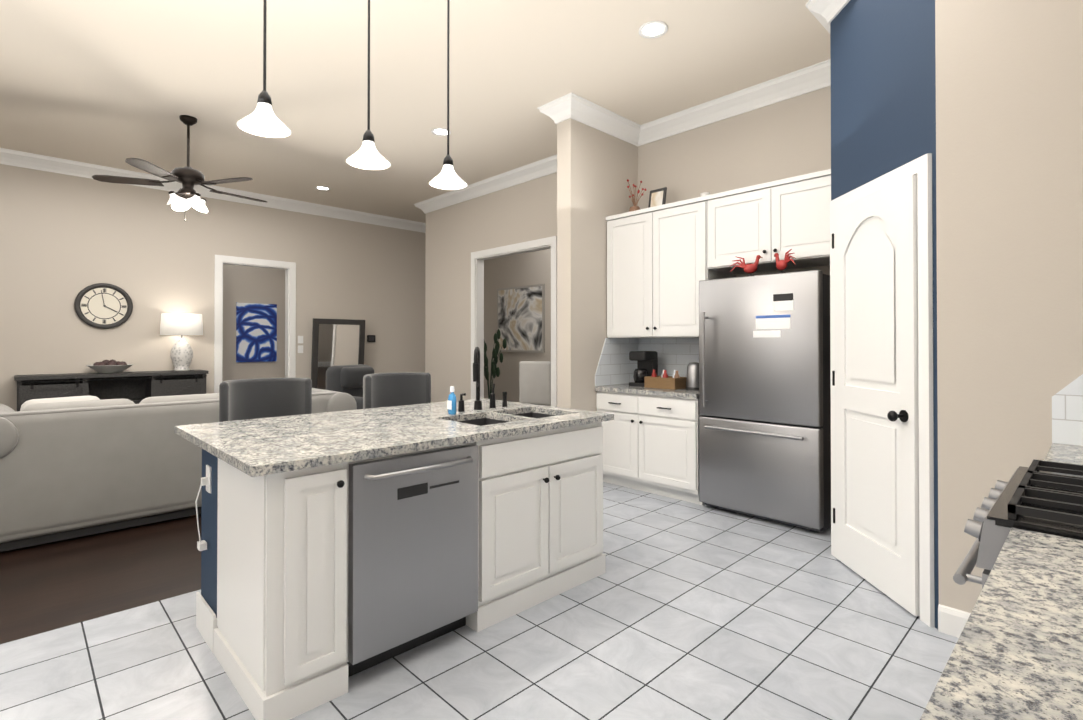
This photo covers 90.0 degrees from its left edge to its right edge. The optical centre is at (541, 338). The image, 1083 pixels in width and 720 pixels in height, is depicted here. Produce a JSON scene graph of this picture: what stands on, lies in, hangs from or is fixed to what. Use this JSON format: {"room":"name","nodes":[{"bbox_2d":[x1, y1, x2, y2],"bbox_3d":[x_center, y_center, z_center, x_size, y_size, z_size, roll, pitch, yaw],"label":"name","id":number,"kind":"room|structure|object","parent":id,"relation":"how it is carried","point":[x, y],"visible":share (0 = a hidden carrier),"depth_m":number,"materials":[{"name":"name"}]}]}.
{"room":"kitchen","nodes":[
{"label":"kitchen","id":0,"kind":"room"},
{"bbox_2d":[0,514,200,643],"bbox_3d":[-3.502,1.393,5.778,9.420,0.050,6.790,0,-1,-44],"label":"floor","id":1,"kind":"structure","parent":0,"point":[45,587],"depth_m":3.08,"materials":[{"name":"brown wood"}]},
{"bbox_2d":[14,370,208,410],"bbox_3d":[-5.213,0.900,6.671,1.840,0.950,0.468,0,-1,-44],"label":"buffet","id":2,"kind":"object","parent":1,"relation":"on","point":[136,387],"visible":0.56,"depth_m":6.74,"materials":[{"name":"brown wood"}]},
{"bbox_2d":[86,359,133,372],"bbox_3d":[-5.275,0.341,6.624,0.464,0.165,0.464,0,-1,-44],"label":"decorative bowl","id":3,"kind":"object","parent":2,"relation":"on","point":[110,366],"visible":1,"depth_m":6.52,"materials":[{"name":"white ceramic"}]},
{"bbox_2d":[160,313,202,370],"bbox_3d":[-4.743,0.053,7.141,0.480,0.750,0.480,0,-1,-44],"label":"table lamp","id":4,"kind":"object","parent":2,"relation":"on","point":[181,354],"visible":0.98,"depth_m":7.03,"materials":[{"name":"ceramic"}]},
{"bbox_2d":[0,388,356,551],"bbox_3d":[-2.920,0.896,4.418,2.500,0.922,1.040,0,-1,-44],"label":"sofa","id":5,"kind":"object","parent":1,"relation":"on","point":[75,467],"visible":0.5,"depth_m":3.69,"materials":[{"name":"fabric"}]},
{"bbox_2d":[219,378,311,421],"bbox_3d":[-1.570,0.794,3.112,0.496,1.109,0.456,0,-1,-44],"label":"stool","id":6,"kind":"object","parent":1,"relation":"on","point":[245,399],"visible":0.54,"depth_m":3.26,"materials":[{"name":"leather"}]},
{"bbox_2d":[311,318,364,389],"bbox_3d":[-3.240,0.544,8.633,0.840,1.698,0.154,0,-1,-44],"label":"floor mirror","id":7,"kind":"object","parent":1,"relation":"on","point":[336,342],"visible":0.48,"depth_m":8.55,"materials":[{"name":"grey mirror"}]},
{"bbox_2d":[326,364,373,408],"bbox_3d":[-2.307,0.869,7.140,0.880,1.020,0.800,0,-1,26],"label":"recliner","id":8,"kind":"object","parent":1,"relation":"on","point":[348,379],"visible":0.23,"depth_m":7.00,"materials":[{"name":"leather"}]},
{"bbox_2d":[363,372,430,408],"bbox_3d":[-0.966,0.798,3.696,0.496,1.109,0.456,0,-1,-44],"label":"stool","id":9,"kind":"object","parent":1,"relation":"on","point":[392,389],"visible":0.44,"depth_m":3.85,"materials":[{"name":"leather"}]},
{"bbox_2d":[484,326,506,398],"bbox_3d":[-0.806,0.599,8.293,0.398,1.579,0.427,0,-1,-44],"label":"floor plant","id":10,"kind":"object","parent":1,"relation":"on","point":[495,370],"visible":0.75,"depth_m":8.26,"materials":[{"name":"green plant"}]},
{"bbox_2d":[519,361,550,405],"bbox_3d":[-0.026,0.854,7.824,0.480,1.060,0.510,0,0,16],"label":"dining chair","id":11,"kind":"object","parent":1,"relation":"on","point":[535,382],"visible":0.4,"depth_m":7.58,"materials":[{"name":"fabric"}]},
{"bbox_2d":[0,164,425,411],"bbox_3d":[-5.031,-0.370,7.284,9.300,3.500,0.120,0,-1,-44],"label":"wall","id":12,"kind":"structure","parent":0,"point":[65,239],"depth_m":7.16,"materials":[{"name":"beige paint"}]},
{"bbox_2d":[74,283,132,328],"bbox_3d":[-5.453,-0.404,6.756,0.570,0.570,0.045,0,-1,-44],"label":"wall clock","id":13,"kind":"object","parent":12,"relation":"attached to","point":[103,305],"visible":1,"depth_m":6.75,"materials":[{"name":"grey"}]},
{"bbox_2d":[214,255,295,392],"bbox_3d":[-4.245,0.106,8.035,1.100,2.560,0.150,0,-1,-44],"label":"trim","id":14,"kind":"structure","parent":12,"relation":"attached to","point":[289,268],"depth_m":8.04,"materials":[{"name":"white wood"}]},
{"bbox_2d":[298,345,302,352],"bbox_3d":[-3.749,0.169,8.428,0.080,0.120,0.011,0,-1,-44],"label":"switch","id":15,"kind":"object","parent":12,"relation":"attached to","point":[300,347],"depth_m":8.42,"materials":[{"name":"white plastic"}]},
{"bbox_2d":[298,336,302,342],"bbox_3d":[-3.749,0.019,8.429,0.080,0.120,0.011,0,-1,-44],"label":"switch","id":16,"kind":"object","parent":12,"relation":"attached to","point":[300,338],"depth_m":8.43,"materials":[{"name":"white plastic"}]},
{"bbox_2d":[367,335,374,341],"bbox_3d":[-2.904,0.006,9.239,0.140,0.120,0.026,0,-1,-44],"label":"switch","id":17,"kind":"object","parent":12,"relation":"attached to","point":[370,338],"depth_m":9.22,"materials":[{"name":"black plastic"}]},
{"bbox_2d":[0,148,425,232],"bbox_3d":[-4.944,-2.046,7.207,9.300,0.150,0.130,0,-1,-44],"label":"crown molding","id":18,"kind":"structure","parent":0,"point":[7,156],"depth_m":7.54,"materials":[{"name":"white wood"}]},
{"bbox_2d":[222,264,284,381],"bbox_3d":[-5.212,-0.358,8.779,2.320,3.500,0.120,0,-1,-44],"label":"wall","id":19,"kind":"structure","parent":0,"point":[248,284],"depth_m":9.03,"materials":[{"name":"beige paint"}]},
{"bbox_2d":[236,302,276,361],"bbox_3d":[-4.777,-0.096,9.089,0.620,0.980,0.034,0,-1,-44],"label":"picture","id":20,"kind":"object","parent":19,"relation":"attached to","point":[256,332],"visible":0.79,"depth_m":9.07},
{"bbox_2d":[0,0,830,222],"bbox_3d":[-2.258,-2.193,4.436,9.540,0.100,10.730,0,-1,-44],"label":"ceiling","id":21,"kind":"structure","parent":0,"point":[113,83],"depth_m":4.42,"materials":[{"name":"beige paint"}]},
{"bbox_2d":[92,115,266,220],"bbox_3d":[-3.430,-1.629,5.292,1.450,1.012,1.438,0,-1,-44],"label":"ceiling fan","id":22,"kind":"object","parent":21,"relation":"hanging from","point":[187,196],"visible":1,"depth_m":5.15,"materials":[{"name":"brown metal"}]},
{"bbox_2d":[237,0,290,137],"bbox_3d":[-1.226,-1.543,2.402,0.216,1.229,0.216,0,-1,-44],"label":"pendant light","id":23,"kind":"object","parent":21,"relation":"hanging from","point":[262,119],"visible":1,"depth_m":2.40,"materials":[{"name":"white glass"}]},
{"bbox_2d":[315,186,329,190],"bbox_3d":[-3.081,-2.112,7.627,0.200,0.009,0.200,0,-1,-44],"label":"recessed light","id":24,"kind":"object","parent":21,"relation":"in","point":[323,188],"visible":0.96,"depth_m":7.64,"materials":[{"name":"white"}]},
{"bbox_2d":[346,0,390,169],"bbox_3d":[-0.874,-1.521,2.743,0.216,1.269,0.216,0,-1,-44],"label":"pendant light","id":25,"kind":"object","parent":21,"relation":"hanging from","point":[367,155],"visible":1,"depth_m":2.74,"materials":[{"name":"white glass"}]},
{"bbox_2d":[431,128,450,135],"bbox_3d":[-1.034,-2.128,5.586,0.200,0.009,0.200,0,-1,-44],"label":"recessed light","id":26,"kind":"object","parent":21,"relation":"in","point":[439,131],"visible":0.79,"depth_m":5.58,"materials":[{"name":"white plastic"}]},
{"bbox_2d":[429,0,466,189],"bbox_3d":[-0.530,-1.513,3.077,0.216,1.279,0.216,0,-1,-44],"label":"pendant light","id":27,"kind":"object","parent":21,"relation":"hanging from","point":[447,178],"visible":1,"depth_m":3.07,"materials":[{"name":"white glass"}]},
{"bbox_2d":[639,21,667,38],"bbox_3d":[0.775,-2.143,3.761,0.200,0.009,0.200,0,-1,-44],"label":"recessed light","id":28,"kind":"object","parent":21,"relation":"in","point":[653,29],"visible":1,"depth_m":3.76,"materials":[{"name":"white"}]},
{"bbox_2d":[0,482,958,719],"bbox_3d":[-0.451,1.359,1.464,7.800,0.050,3.985,0,-1,-44],"label":"floor","id":29,"kind":"structure","parent":0,"point":[681,610],"depth_m":2.30,"materials":[{"name":"white tile"}]},
{"bbox_2d":[178,410,613,719],"bbox_3d":[-0.659,0.910,2.835,1.869,0.870,1.179,0,-1,-44],"label":"kitchen island","id":30,"kind":"object","parent":29,"relation":"on","point":[337,549],"depth_m":2.20,"materials":[{"name":"white wood"}]},
{"bbox_2d":[174,398,545,449],"bbox_3d":[-0.900,0.454,3.113,1.920,0.034,0.651,0,-1,-44],"label":"island countertop","id":31,"kind":"structure","parent":30,"relation":"on","point":[202,433],"depth_m":2.87,"materials":[{"name":"grey stone"}]},
{"bbox_2d":[447,386,455,414],"bbox_3d":[-0.515,0.356,3.118,0.041,0.159,0.062,0,-1,-44],"label":"soap bottle","id":32,"kind":"object","parent":31,"relation":"on","point":[451,404],"visible":1,"depth_m":3.10,"materials":[{"name":"blue plastic"}]},
{"bbox_2d":[458,347,506,411],"bbox_3d":[-0.337,0.245,3.345,0.378,0.386,0.117,0,-1,-44],"label":"faucet","id":33,"kind":"object","parent":31,"relation":"on","point":[476,379],"visible":1,"depth_m":3.31,"materials":[{"name":"black metal"}]},
{"bbox_2d":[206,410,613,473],"bbox_3d":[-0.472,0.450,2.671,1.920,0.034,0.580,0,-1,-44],"label":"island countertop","id":34,"kind":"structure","parent":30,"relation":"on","point":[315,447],"depth_m":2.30,"materials":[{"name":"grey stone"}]},
{"bbox_2d":[595,384,704,504],"bbox_3d":[1.109,0.906,4.944,0.712,0.910,1.060,0,-1,-44],"label":"base cabinet","id":35,"kind":"object","parent":29,"relation":"on","point":[650,440],"visible":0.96,"depth_m":4.66,"materials":[{"name":"white wood"}]},
{"bbox_2d":[629,351,657,386],"bbox_3d":[0.966,0.287,5.180,0.255,0.330,0.190,0,-1,-44],"label":"coffee maker","id":36,"kind":"object","parent":35,"relation":"on","point":[647,363],"visible":0.92,"depth_m":5.13,"materials":[{"name":"black plastic"}]},
{"bbox_2d":[644,370,685,389],"bbox_3d":[1.137,0.369,4.927,0.230,0.163,0.320,0,-1,-44],"label":"basket tray","id":37,"kind":"object","parent":35,"relation":"on","point":[675,381],"visible":1,"depth_m":4.84,"materials":[{"name":"wood"}]},
{"bbox_2d":[686,362,698,389],"bbox_3d":[1.362,0.329,4.717,0.160,0.240,0.213,0,-1,-44],"label":"electric kettle","id":38,"kind":"object","parent":35,"relation":"on","point":[692,380],"visible":0.6,"depth_m":4.68,"materials":[{"name":"silver metal"}]},
{"bbox_2d":[699,270,830,531],"bbox_3d":[1.790,0.446,4.215,0.742,1.820,0.910,0,-1,-44],"label":"refrigerator","id":39,"kind":"object","parent":29,"relation":"on","point":[764,404],"visible":1,"depth_m":3.93,"materials":[{"name":"grey metal"}]},
{"bbox_2d":[730,255,762,275],"bbox_3d":[1.563,-0.549,4.134,0.079,0.165,0.230,0,-1,-44],"label":"rooster","id":40,"kind":"object","parent":39,"relation":"on","point":[749,268],"visible":1,"depth_m":4.10,"materials":[{"name":"red ceramic"}]},
{"bbox_2d":[774,249,795,272],"bbox_3d":[1.754,-0.551,3.909,0.126,0.165,0.207,0,-1,-44],"label":"rooster","id":41,"kind":"object","parent":39,"relation":"on","point":[781,264],"visible":0.96,"depth_m":3.90,"materials":[{"name":"red ceramic"}]},
{"bbox_2d":[920,443,1082,719],"bbox_3d":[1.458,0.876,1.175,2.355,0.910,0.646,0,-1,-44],"label":"countertop","id":42,"kind":"structure","parent":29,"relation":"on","point":[1017,653],"depth_m":0.75,"materials":[{"name":"white stone"}]},
{"bbox_2d":[953,459,1082,588],"bbox_3d":[1.497,0.856,1.282,0.730,0.952,0.745,0,-1,-44],"label":"range","id":43,"kind":"object","parent":29,"relation":"on","point":[1042,496],"visible":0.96,"depth_m":1.32,"materials":[{"name":"silver metal"}]},
{"bbox_2d":[484,249,550,402],"bbox_3d":[0.255,-0.359,8.596,0.120,3.500,5.590,0,-1,-44],"label":"wall","id":44,"kind":"structure","parent":0,"point":[528,268],"depth_m":9.30,"materials":[{"name":"beige paint"}]},
{"bbox_2d":[497,284,544,352],"bbox_3d":[-0.365,-0.320,9.124,0.034,1.110,1.170,0,-1,-44],"label":"picture","id":45,"kind":"object","parent":44,"relation":"attached to","point":[521,317],"visible":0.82,"depth_m":9.05,"materials":[{"name":"grey"}]},
{"bbox_2d":[557,118,637,411],"bbox_3d":[0.613,-0.385,5.338,1.140,3.500,0.170,0,-1,-44],"label":"wall","id":46,"kind":"structure","parent":0,"point":[596,169],"depth_m":5.01,"materials":[{"name":"beige paint"}]},
{"bbox_2d":[537,100,564,123],"bbox_3d":[0.369,-2.061,5.316,1.000,0.150,0.140,0,-1,-44],"label":"crown molding","id":47,"kind":"structure","parent":46,"relation":"attached to","point":[549,109],"depth_m":4.97,"materials":[{"name":"white wood"}]},
{"bbox_2d":[556,92,639,143],"bbox_3d":[0.571,-2.062,5.108,1.000,0.150,0.140,0,-1,-44],"label":"crown molding","id":48,"kind":"structure","parent":46,"relation":"attached to","point":[571,105],"depth_m":5.04,"materials":[{"name":"white wood"}]},
{"bbox_2d":[595,338,637,385],"bbox_3d":[0.750,0.226,5.342,0.680,0.458,0.006,0,-1,-44],"label":"tile backsplash","id":49,"kind":"structure","parent":46,"relation":"attached to","point":[616,366],"depth_m":5.33,"materials":[{"name":"white tile"}]},
{"bbox_2d":[425,86,830,402],"bbox_3d":[0.416,-0.378,6.274,0.120,3.500,6.310,0,-1,-44],"label":"wall","id":50,"kind":"structure","parent":0,"point":[788,138],"depth_m":5.56,"materials":[{"name":"beige paint"}]},
{"bbox_2d":[414,154,556,213],"bbox_3d":[-0.554,-2.046,7.130,0.160,0.150,4.010,0,-1,-44],"label":"crown molding","id":51,"kind":"structure","parent":50,"relation":"attached to","point":[547,166],"depth_m":7.19,"materials":[{"name":"white wood"}]},
{"bbox_2d":[471,236,556,406],"bbox_3d":[-0.356,0.083,7.061,0.150,2.590,1.680,0,-1,-44],"label":"trim","id":52,"kind":"structure","parent":50,"relation":"attached to","point":[478,258],"depth_m":7.34,"materials":[{"name":"white wood"}]},
{"bbox_2d":[638,338,698,376],"bbox_3d":[1.364,0.224,5.200,0.006,0.456,1.055,0,-1,-44],"label":"tile backsplash","id":53,"kind":"structure","parent":50,"relation":"attached to","point":[679,355],"depth_m":5.28,"materials":[{"name":"white tile"}]},
{"bbox_2d":[606,196,732,337],"bbox_3d":[1.177,-0.590,5.026,0.515,1.164,1.055,0,-1,-44],"label":"upper cabinet","id":54,"kind":"object","parent":50,"relation":"attached to","point":[663,260],"depth_m":4.81,"materials":[{"name":"white wood"}]},
{"bbox_2d":[627,179,645,211],"bbox_3d":[0.922,-1.362,5.268,0.156,0.378,0.220,0,-1,-44],"label":"twigs","id":55,"kind":"object","parent":54,"relation":"on","point":[634,207],"visible":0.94,"depth_m":5.25,"materials":[{"name":"brown plant"}]},
{"bbox_2d":[648,187,666,207],"bbox_3d":[1.105,-1.295,5.118,0.090,0.232,0.180,0,-1,-44],"label":"photo frame","id":56,"kind":"object","parent":54,"relation":"on","point":[657,197],"visible":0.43,"depth_m":5.09,"materials":[{"name":"grey"}]},
{"bbox_2d":[700,192,710,195],"bbox_3d":[1.437,-1.220,4.710,0.082,0.085,0.111,0,-1,-44],"label":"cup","id":57,"kind":"object","parent":54,"relation":"on","point":[704,193],"visible":0.27,"depth_m":4.68,"materials":[{"name":"white ceramic"}]},
{"bbox_2d":[633,60,830,146],"bbox_3d":[1.693,-2.065,4.789,0.130,0.150,2.140,0,-1,-44],"label":"crown molding","id":58,"kind":"structure","parent":50,"relation":"attached to","point":[811,78],"depth_m":4.73,"materials":[{"name":"white wood"}]},
{"bbox_2d":[706,169,830,276],"bbox_3d":[1.917,-0.876,4.265,0.515,0.605,1.060,0,-1,-44],"label":"upper cabinet","id":59,"kind":"object","parent":50,"relation":"attached to","point":[767,219],"depth_m":4.10,"materials":[{"name":"white wood"}]},
{"bbox_2d":[830,0,938,628],"bbox_3d":[1.889,-0.404,2.962,0.120,3.500,0.916,0,0,0],"label":"wall","id":60,"kind":"structure","parent":0,"point":[883,88],"depth_m":2.88,"materials":[{"name":"blue paint"}]},
{"bbox_2d":[806,0,843,59],"bbox_3d":[2.039,-2.073,3.725,0.815,0.150,0.130,0,-1,-44],"label":"crown molding","id":61,"kind":"structure","parent":60,"relation":"attached to","point":[824,11],"depth_m":3.41,"materials":[{"name":"white wood"}]},
{"bbox_2d":[832,175,919,615],"bbox_3d":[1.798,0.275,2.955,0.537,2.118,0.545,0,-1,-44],"label":"pantry door","id":62,"kind":"structure","parent":60,"relation":"in","point":[875,378],"depth_m":2.88,"materials":[{"name":"white wood"}]},
{"bbox_2d":[830,153,934,626],"bbox_3d":[1.817,0.242,2.957,0.021,2.208,0.866,0,0,0],"label":"door frame","id":63,"kind":"structure","parent":60,"relation":"attached to","point":[920,167],"depth_m":2.56,"materials":[{"name":"white wood"}]},
{"bbox_2d":[935,0,1082,612],"bbox_3d":[2.268,-0.411,2.134,0.120,3.500,1.145,0,-1,-44],"label":"wall","id":64,"kind":"structure","parent":0,"point":[1009,150],"depth_m":2.34,"materials":[{"name":"beige paint"}]},
{"bbox_2d":[938,604,970,637],"bbox_3d":[1.956,1.281,2.346,0.016,0.120,0.385,0,-1,-44],"label":"baseboard","id":65,"kind":"structure","parent":64,"relation":"attached to","point":[952,621],"depth_m":2.44,"materials":[{"name":"white wood"}]},
{"bbox_2d":[1052,374,1082,445],"bbox_3d":[2.315,0.198,1.991,0.006,0.460,0.640,0,-1,-44],"label":"tile backsplash","id":66,"kind":"structure","parent":64,"relation":"attached to","point":[1067,414],"depth_m":2.18,"materials":[{"name":"white tile"}]}
]}

